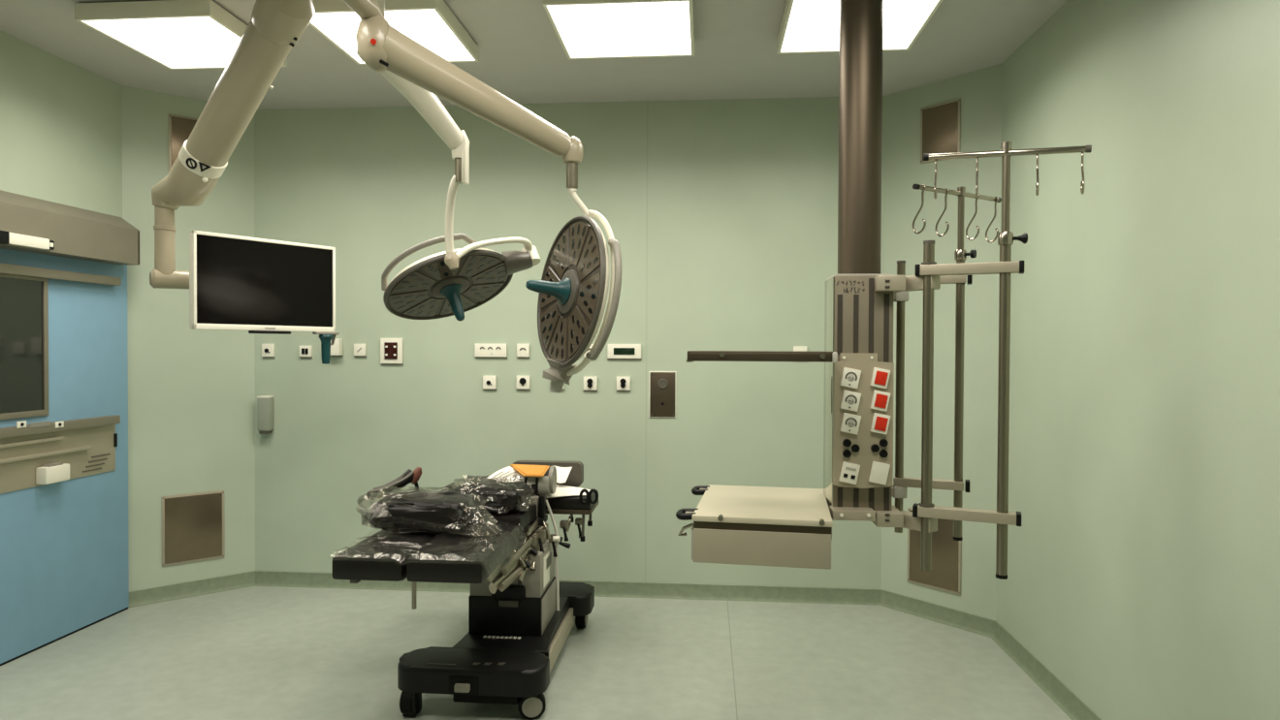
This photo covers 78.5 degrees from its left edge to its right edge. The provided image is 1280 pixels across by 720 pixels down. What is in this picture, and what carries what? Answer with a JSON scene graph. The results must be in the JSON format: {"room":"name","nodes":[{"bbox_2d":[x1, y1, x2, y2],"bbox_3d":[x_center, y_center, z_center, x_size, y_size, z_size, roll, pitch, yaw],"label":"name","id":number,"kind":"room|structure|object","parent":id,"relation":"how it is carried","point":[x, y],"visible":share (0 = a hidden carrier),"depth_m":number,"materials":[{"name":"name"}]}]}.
{"room":"operating room","nodes":[
{"label":"operating room","id":0,"kind":"room"},
{"bbox_2d":[0,31,122,218],"bbox_3d":[-3.267,-0.030,1.547,0.100,3.000,5.937,0,1,5],"label":"wall","id":1,"kind":"structure","parent":0,"point":[61,120],"depth_m":4.04,"materials":[{"name":"green paint"}]},
{"bbox_2d":[0,248,128,666],"bbox_3d":[-3.004,0.434,3.428,0.103,2.020,2.117,0,1,5],"label":"door","id":2,"kind":"structure","parent":1,"relation":"in","point":[64,560],"depth_m":4.00,"materials":[{"name":"blue metal"}]},
{"bbox_2d":[0,190,139,265],"bbox_3d":[-2.994,-0.649,3.128,0.168,0.268,2.552,0,1,5],"label":"operator","id":3,"kind":"object","parent":1,"relation":"attached to","point":[80,234],"visible":0.95,"depth_m":3.93,"materials":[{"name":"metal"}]},
{"bbox_2d":[0,230,54,250],"bbox_3d":[-2.853,-0.553,3.626,0.032,0.056,0.335,0,1,5],"label":"sensor","id":4,"kind":"object","parent":3,"relation":"attached to","point":[6,238],"visible":1,"depth_m":3.62,"materials":[{"name":"white plastic"}]},
{"bbox_2d":[121,85,255,591],"bbox_3d":[-2.734,-0.074,4.763,0.699,3.000,0.100,0,1,-40],"label":"wall","id":5,"kind":"structure","parent":0,"point":[191,393],"depth_m":4.68,"materials":[{"name":"green paint"}]},
{"bbox_2d":[168,113,198,172],"bbox_3d":[-2.706,-1.283,4.692,0.200,0.347,0.012,0,1,-40],"label":"hatch","id":6,"kind":"object","parent":5,"relation":"attached to","point":[180,127],"visible":0.41,"depth_m":4.65,"materials":[{"name":"metal"}]},
{"bbox_2d":[128,571,255,608],"bbox_3d":[-2.699,1.383,4.735,0.699,0.088,0.030,0,1,-40],"label":"baseboard","id":7,"kind":"structure","parent":5,"relation":"attached to","point":[148,596],"depth_m":4.73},
{"bbox_2d":[161,490,223,567],"bbox_3d":[-2.699,1.014,4.740,0.333,0.417,0.012,0,1,-40],"label":"hatch","id":8,"kind":"object","parent":5,"relation":"attached to","point":[192,524],"visible":1,"depth_m":4.73,"materials":[{"name":"metal"}]},
{"bbox_2d":[0,0,1067,109],"bbox_3d":[-0.767,-1.569,1.563,5.463,0.100,7.030,0,1,5],"label":"ceiling","id":9,"kind":"structure","parent":0,"point":[522,56],"depth_m":4.05,"materials":[{"name":"paint"}]},
{"bbox_2d":[74,0,286,69],"bbox_3d":[-2.112,-1.515,3.669,0.615,0.080,0.615,0,1,5],"label":"ceiling light","id":10,"kind":"object","parent":9,"relation":"attached to","point":[174,34],"visible":0.84,"depth_m":3.50,"materials":[{"name":"white plastic"}]},
{"bbox_2d":[82,16,241,67],"bbox_3d":[-2.112,-1.483,3.669,0.585,0.008,0.585,0,1,5],"label":"diffuser","id":11,"kind":"object","parent":10,"relation":"attached to","point":[171,42],"depth_m":3.58,"materials":[{"name":"white plastic"}]},
{"bbox_2d":[149,0,315,289],"bbox_3d":[-1.702,-0.934,3.267,0.441,1.226,1.231,0,1,-39],"label":"support","id":12,"kind":"object","parent":9,"relation":"hanging from","point":[274,26],"visible":0.98,"depth_m":3.27,"materials":[{"name":"beige paint"}]},
{"bbox_2d":[189,230,339,364],"bbox_3d":[-1.804,-0.279,3.800,0.121,0.605,0.716,1,1,36],"label":"monitor","id":13,"kind":"object","parent":12,"relation":"hanging from","point":[254,285],"visible":1,"depth_m":3.74,"materials":[{"name":"white plastic"}]},
{"bbox_2d":[308,0,479,64],"bbox_3d":[-1.126,-1.509,3.586,0.615,0.080,0.615,0,1,5],"label":"ceiling light","id":14,"kind":"object","parent":9,"relation":"attached to","point":[431,23],"visible":0.69,"depth_m":3.45,"materials":[{"name":"white plastic"}]},
{"bbox_2d":[356,0,540,321],"bbox_3d":[-0.920,-0.856,3.249,0.581,1.376,1.049,1,1,27],"label":"lamp","id":15,"kind":"object","parent":9,"relation":"hanging from","point":[450,282],"visible":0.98,"depth_m":3.33,"materials":[{"name":"white metal"}]},
{"bbox_2d":[342,0,622,392],"bbox_3d":[-0.704,-0.697,2.247,0.650,1.661,1.998,1,1,30],"label":"lamp","id":16,"kind":"object","parent":9,"relation":"hanging from","point":[573,286],"visible":1,"depth_m":2.79,"materials":[{"name":"white metal"}]},
{"bbox_2d":[542,0,694,59],"bbox_3d":[-0.070,-1.503,3.497,0.615,0.080,0.615,0,1,5],"label":"ceiling light","id":17,"kind":"object","parent":9,"relation":"attached to","point":[585,29],"visible":1,"depth_m":3.46,"materials":[{"name":"white plastic"}]},
{"bbox_2d":[675,0,905,570],"bbox_3d":[0.557,-0.424,2.867,0.786,2.215,0.631,0,1,11],"label":"pendant","id":18,"kind":"object","parent":9,"relation":"hanging from","point":[791,528],"visible":1,"depth_m":2.81,"materials":[{"name":"metal"}]},
{"bbox_2d":[687,351,835,362],"bbox_3d":[0.439,-0.015,2.818,0.489,0.034,0.450,0,1,10],"label":"shelf","id":19,"kind":"object","parent":18,"relation":"attached to","point":[692,356],"depth_m":2.59,"materials":[{"name":"metal"}]},
{"bbox_2d":[692,484,832,527],"bbox_3d":[0.457,0.532,2.905,0.463,0.020,0.614,0,1,10],"label":"shelf","id":20,"kind":"object","parent":18,"relation":"attached to","point":[720,506],"depth_m":2.79,"materials":[{"name":"paint"}]},
{"bbox_2d":[838,461,860,484],"bbox_3d":[0.745,0.402,2.784,0.072,0.081,0.010,0,1,5],"label":"socket","id":21,"kind":"object","parent":18,"relation":"attached to","point":[848,471],"depth_m":2.78,"materials":[{"name":"grey plastic"}]},
{"bbox_2d":[840,413,861,434],"bbox_3d":[0.747,0.226,2.779,0.071,0.076,0.015,0,1,5],"label":"power socket","id":22,"kind":"object","parent":18,"relation":"attached to","point":[850,423],"depth_m":2.78,"materials":[{"name":"white plastic"}]},
{"bbox_2d":[840,389,861,412],"bbox_3d":[0.747,0.145,2.778,0.071,0.076,0.015,0,1,5],"label":"power socket","id":23,"kind":"object","parent":18,"relation":"attached to","point":[850,400],"depth_m":2.77,"materials":[{"name":"white plastic"}]},
{"bbox_2d":[840,367,861,388],"bbox_3d":[0.747,0.064,2.777,0.071,0.076,0.015,0,1,5],"label":"power socket","id":24,"kind":"object","parent":18,"relation":"attached to","point":[850,377],"depth_m":2.77,"materials":[{"name":"white plastic"}]},
{"bbox_2d":[870,413,890,434],"bbox_3d":[0.850,0.225,2.771,0.067,0.076,0.014,0,1,5],"label":"socket","id":25,"kind":"object","parent":18,"relation":"attached to","point":[880,422],"depth_m":2.76,"materials":[{"name":"red plastic"}]},
{"bbox_2d":[870,389,890,412],"bbox_3d":[0.850,0.144,2.770,0.067,0.076,0.014,0,1,5],"label":"socket","id":26,"kind":"object","parent":18,"relation":"attached to","point":[880,399],"depth_m":2.76,"materials":[{"name":"red plastic"}]},
{"bbox_2d":[870,367,890,388],"bbox_3d":[0.849,0.064,2.769,0.067,0.076,0.014,0,1,5],"label":"socket","id":27,"kind":"object","parent":18,"relation":"attached to","point":[880,376],"depth_m":2.76,"materials":[{"name":"red plastic"}]},
{"bbox_2d":[892,183,1001,541],"bbox_3d":[1.152,0.015,2.902,0.452,1.293,0.238,0,1,-12],"label":"stand","id":28,"kind":"object","parent":18,"relation":"attached to","point":[901,484],"visible":0.94,"depth_m":2.87,"materials":[{"name":"metal"}]},
{"bbox_2d":[900,141,1091,579],"bbox_3d":[1.167,0.004,2.644,0.600,1.461,0.123,1,1,33],"label":"stand","id":29,"kind":"object","parent":18,"relation":"attached to","point":[924,517],"visible":0.98,"depth_m":2.63,"materials":[{"name":"metal"}]},
{"bbox_2d":[777,0,839,54],"bbox_3d":[0.769,-1.499,3.444,0.305,0.080,0.576,0,1,5],"label":"ceiling light","id":30,"kind":"object","parent":9,"relation":"attached to","point":[810,26],"depth_m":3.45,"materials":[{"name":"white plastic"}]},
{"bbox_2d":[882,0,942,51],"bbox_3d":[1.127,-1.497,3.429,0.237,0.080,0.547,0,1,5],"label":"ceiling light","id":31,"kind":"object","parent":9,"relation":"attached to","point":[904,20],"depth_m":3.37,"materials":[{"name":"white plastic"}]},
{"bbox_2d":[0,586,1071,719],"bbox_3d":[-0.781,1.531,1.607,5.463,0.100,7.030,0,1,5],"label":"floor","id":32,"kind":"structure","parent":0,"point":[251,653],"depth_m":3.75,"materials":[{"name":"plastic"}]},
{"bbox_2d":[332,460,598,719],"bbox_3d":[-0.752,0.981,3.589,1.050,0.943,1.540,0,1,5],"label":"table","id":33,"kind":"object","parent":32,"relation":"on","point":[521,616],"visible":0.89,"depth_m":3.30,"materials":[{"name":"black plastic"}]},
{"bbox_2d":[334,521,527,568],"bbox_3d":[-0.799,0.743,3.095,0.596,0.114,0.587,0,1,5],"label":"plastic film","id":34,"kind":"object","parent":33,"relation":"on","point":[490,538],"visible":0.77,"depth_m":2.98,"materials":[{"name":"clear plastic"}]},
{"bbox_2d":[355,486,512,536],"bbox_3d":[-0.825,0.615,3.248,0.644,0.150,0.342,0,1,5],"label":"cushion","id":35,"kind":"object","parent":33,"relation":"on","point":[418,510],"visible":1,"depth_m":3.15,"materials":[{"name":"black plastic"}]},
{"bbox_2d":[453,475,521,482],"bbox_3d":[-0.707,0.612,3.883,0.484,0.103,0.203,0,1,5],"label":"cushion","id":36,"kind":"object","parent":33,"relation":"on","point":[467,476],"visible":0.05,"depth_m":3.92,"materials":[{"name":"black plastic"}]},
{"bbox_2d":[486,466,522,480],"bbox_3d":[-0.663,0.577,3.863,0.115,0.058,0.359,1,1,16],"label":"paper sheet","id":37,"kind":"object","parent":36,"relation":"on","point":[507,471],"visible":0.43,"depth_m":3.91,"materials":[{"name":"grey paper"}]},
{"bbox_2d":[448,476,538,513],"bbox_3d":[-0.677,0.597,3.549,0.424,0.128,0.322,0,1,5],"label":"cushion","id":38,"kind":"object","parent":33,"relation":"on","point":[505,496],"visible":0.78,"depth_m":3.45,"materials":[{"name":"black plastic"}]},
{"bbox_2d":[510,464,549,477],"bbox_3d":[-0.521,0.547,3.917,0.186,0.007,0.420,0,1,-19],"label":"document folder","id":39,"kind":"object","parent":33,"relation":"on","point":[527,470],"visible":1,"depth_m":3.89,"materials":[{"name":"orange cardboard"}]},
{"bbox_2d":[511,460,583,487],"bbox_3d":[-0.497,0.611,4.220,0.384,0.130,0.070,0,1,5],"label":"cushion","id":40,"kind":"object","parent":33,"relation":"on","point":[575,478],"depth_m":4.18,"materials":[{"name":"grey plastic"}]},
{"bbox_2d":[553,465,572,483],"bbox_3d":[-0.416,0.603,4.126,0.101,0.083,0.074,0,1,10],"label":"paper sheet","id":41,"kind":"object","parent":33,"relation":"on","point":[562,473],"visible":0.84,"depth_m":4.13,"materials":[{"name":"white paper"}]},
{"bbox_2d":[545,484,590,498],"bbox_3d":[-0.360,0.670,4.001,0.224,0.005,0.366,0,1,5],"label":"paper sheet","id":42,"kind":"object","parent":33,"relation":"on","point":[560,491],"visible":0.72,"depth_m":3.97,"materials":[{"name":"white paper"}]},
{"bbox_2d":[254,96,885,589],"bbox_3d":[-0.496,-0.064,4.838,3.883,3.000,0.100,0,1,5],"label":"wall","id":43,"kind":"structure","parent":0,"point":[722,214],"depth_m":4.78,"materials":[{"name":"green paint"}]},
{"bbox_2d":[256,395,273,434],"bbox_3d":[-2.351,0.344,4.919,0.082,0.238,0.060,0,1,5],"label":"wall dispenser","id":44,"kind":"object","parent":43,"relation":"attached to","point":[265,403],"visible":1,"depth_m":4.89,"materials":[{"name":"grey plastic"}]},
{"bbox_2d":[261,344,275,358],"bbox_3d":[-2.340,-0.057,4.931,0.078,0.090,0.024,0,1,5],"label":"wall socket","id":45,"kind":"object","parent":43,"relation":"attached to","point":[268,350],"visible":1,"depth_m":4.92,"materials":[{"name":"white plastic"}]},
{"bbox_2d":[299,346,312,358],"bbox_3d":[-2.096,-0.051,4.911,0.078,0.078,0.023,0,1,5],"label":"wall socket","id":46,"kind":"object","parent":43,"relation":"attached to","point":[305,352],"visible":1,"depth_m":4.90,"materials":[{"name":"white plastic"}]},
{"bbox_2d":[330,338,343,356],"bbox_3d":[-1.902,-0.078,4.880,0.084,0.113,0.050,0,1,5],"label":"wall box","id":47,"kind":"object","parent":43,"relation":"attached to","point":[336,348],"visible":0.56,"depth_m":4.86,"materials":[{"name":"white plastic"}]},
{"bbox_2d":[353,344,366,357],"bbox_3d":[-1.744,-0.059,4.881,0.078,0.084,0.023,0,1,5],"label":"light switch","id":48,"kind":"object","parent":43,"relation":"attached to","point":[360,350],"visible":1,"depth_m":4.88,"materials":[{"name":"white plastic"}]},
{"bbox_2d":[380,338,403,365],"bbox_3d":[-1.542,-0.053,4.862,0.143,0.166,0.027,0,1,5],"label":"panel","id":49,"kind":"object","parent":43,"relation":"attached to","point":[391,349],"visible":1,"depth_m":4.85,"materials":[{"name":"white plastic"}]},
{"bbox_2d":[482,376,496,390],"bbox_3d":[-0.924,0.141,4.814,0.084,0.090,0.024,0,1,5],"label":"wall socket","id":50,"kind":"object","parent":43,"relation":"attached to","point":[489,382],"visible":1,"depth_m":4.81,"materials":[{"name":"white plastic"}]},
{"bbox_2d":[474,344,507,358],"bbox_3d":[-0.914,-0.054,4.812,0.200,0.084,0.022,0,1,5],"label":"wall socket","id":51,"kind":"object","parent":43,"relation":"attached to","point":[481,351],"visible":1,"depth_m":4.80,"materials":[{"name":"white plastic"}]},
{"bbox_2d":[516,344,529,358],"bbox_3d":[-0.715,-0.055,4.795,0.078,0.090,0.023,0,1,5],"label":"wall socket","id":52,"kind":"object","parent":43,"relation":"attached to","point":[523,350],"visible":1,"depth_m":4.79,"materials":[{"name":"white plastic"}]},
{"bbox_2d":[516,376,530,390],"bbox_3d":[-0.715,0.141,4.796,0.084,0.090,0.026,0,1,5],"label":"wall socket","id":53,"kind":"object","parent":43,"relation":"attached to","point":[523,382],"visible":1,"depth_m":4.79,"materials":[{"name":"white plastic"}]},
{"bbox_2d":[519,378,526,384],"bbox_3d":[-0.716,0.129,4.788,0.040,0.039,0.010,0,1,5],"label":"outlet","id":54,"kind":"object","parent":53,"relation":"attached to","point":[523,381],"depth_m":4.78,"materials":[{"name":"black plastic"}]},
{"bbox_2d":[254,571,880,606],"bbox_3d":[-0.508,1.392,4.794,3.883,0.088,0.030,0,1,5],"label":"baseboard","id":55,"kind":"structure","parent":43,"relation":"attached to","point":[624,590],"depth_m":4.75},
{"bbox_2d":[583,344,593,358],"bbox_3d":[-0.302,-0.052,4.760,0.078,0.090,0.023,0,1,5],"label":"wall socket","id":56,"kind":"object","parent":43,"relation":"attached to","point":[590,348],"visible":0.31,"depth_m":4.75,"materials":[{"name":"white plastic"}]},
{"bbox_2d":[583,377,597,391],"bbox_3d":[-0.302,0.146,4.760,0.084,0.090,0.028,0,1,5],"label":"wall socket","id":57,"kind":"object","parent":43,"relation":"attached to","point":[590,383],"visible":1,"depth_m":4.75,"materials":[{"name":"white plastic"}]},
{"bbox_2d":[616,377,630,391],"bbox_3d":[-0.101,0.145,4.744,0.084,0.090,0.028,0,1,5],"label":"wall socket","id":58,"kind":"object","parent":43,"relation":"attached to","point":[623,383],"visible":1,"depth_m":4.74,"materials":[{"name":"white plastic"}]},
{"bbox_2d":[607,344,641,359],"bbox_3d":[-0.095,-0.049,4.743,0.209,0.096,0.022,0,1,5],"label":"wall display","id":59,"kind":"object","parent":43,"relation":"attached to","point":[614,351],"visible":1,"depth_m":4.74,"materials":[{"name":"white plastic"}]},
{"bbox_2d":[648,371,676,417],"bbox_3d":[0.138,0.207,4.729,0.164,0.276,0.019,0,1,5],"label":"switch plate","id":60,"kind":"object","parent":43,"relation":"attached to","point":[662,392],"visible":1,"depth_m":4.72,"materials":[{"name":"brown metal"}]},
{"bbox_2d":[657,379,668,388],"bbox_3d":[0.137,0.143,4.723,0.060,0.060,0.008,0,1,5],"label":"switch","id":61,"kind":"object","parent":60,"relation":"attached to","point":[661,383],"depth_m":4.72,"materials":[{"name":"grey plastic"}]},
{"bbox_2d":[793,346,807,351],"bbox_3d":[0.952,-0.039,4.658,0.084,0.084,0.018,0,1,5],"label":"wall box","id":62,"kind":"object","parent":43,"relation":"attached to","point":[795,348],"visible":0.4,"depth_m":4.65,"materials":[{"name":"white plastic"}]},
{"bbox_2d":[880,63,1002,620],"bbox_3d":[1.694,-0.048,4.392,0.100,3.000,0.692,0,1,-40],"label":"wall","id":63,"kind":"structure","parent":0,"point":[979,91],"depth_m":4.30,"materials":[{"name":"green paint"}]},
{"bbox_2d":[907,508,961,595],"bbox_3d":[1.641,1.062,4.378,0.012,0.429,0.320,0,1,-40],"label":"hatch","id":64,"kind":"object","parent":63,"relation":"attached to","point":[944,575],"visible":0.75,"depth_m":4.34,"materials":[{"name":"metal"}]},
{"bbox_2d":[879,589,995,638],"bbox_3d":[1.637,1.408,4.371,0.030,0.088,0.692,0,1,-40],"label":"baseboard","id":65,"kind":"structure","parent":63,"relation":"attached to","point":[952,618],"depth_m":4.35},
{"bbox_2d":[920,97,960,163],"bbox_3d":[1.659,-1.263,4.336,0.012,0.314,0.235,0,1,-40],"label":"hatch","id":66,"kind":"object","parent":63,"relation":"attached to","point":[940,123],"visible":0.8,"depth_m":4.33,"materials":[{"name":"metal"}]},
{"bbox_2d":[995,0,1279,719],"bbox_3d":[1.678,-0.001,1.132,0.100,3.000,5.936,0,1,5],"label":"wall","id":67,"kind":"structure","parent":0,"point":[1143,558],"depth_m":2.71,"materials":[{"name":"green paint"}]},
{"bbox_2d":[991,621,1101,719],"bbox_3d":[1.607,1.454,1.158,0.030,0.088,5.936,0,1,5],"label":"baseboard","id":68,"kind":"structure","parent":67,"relation":"attached to","point":[1052,687],"depth_m":3.51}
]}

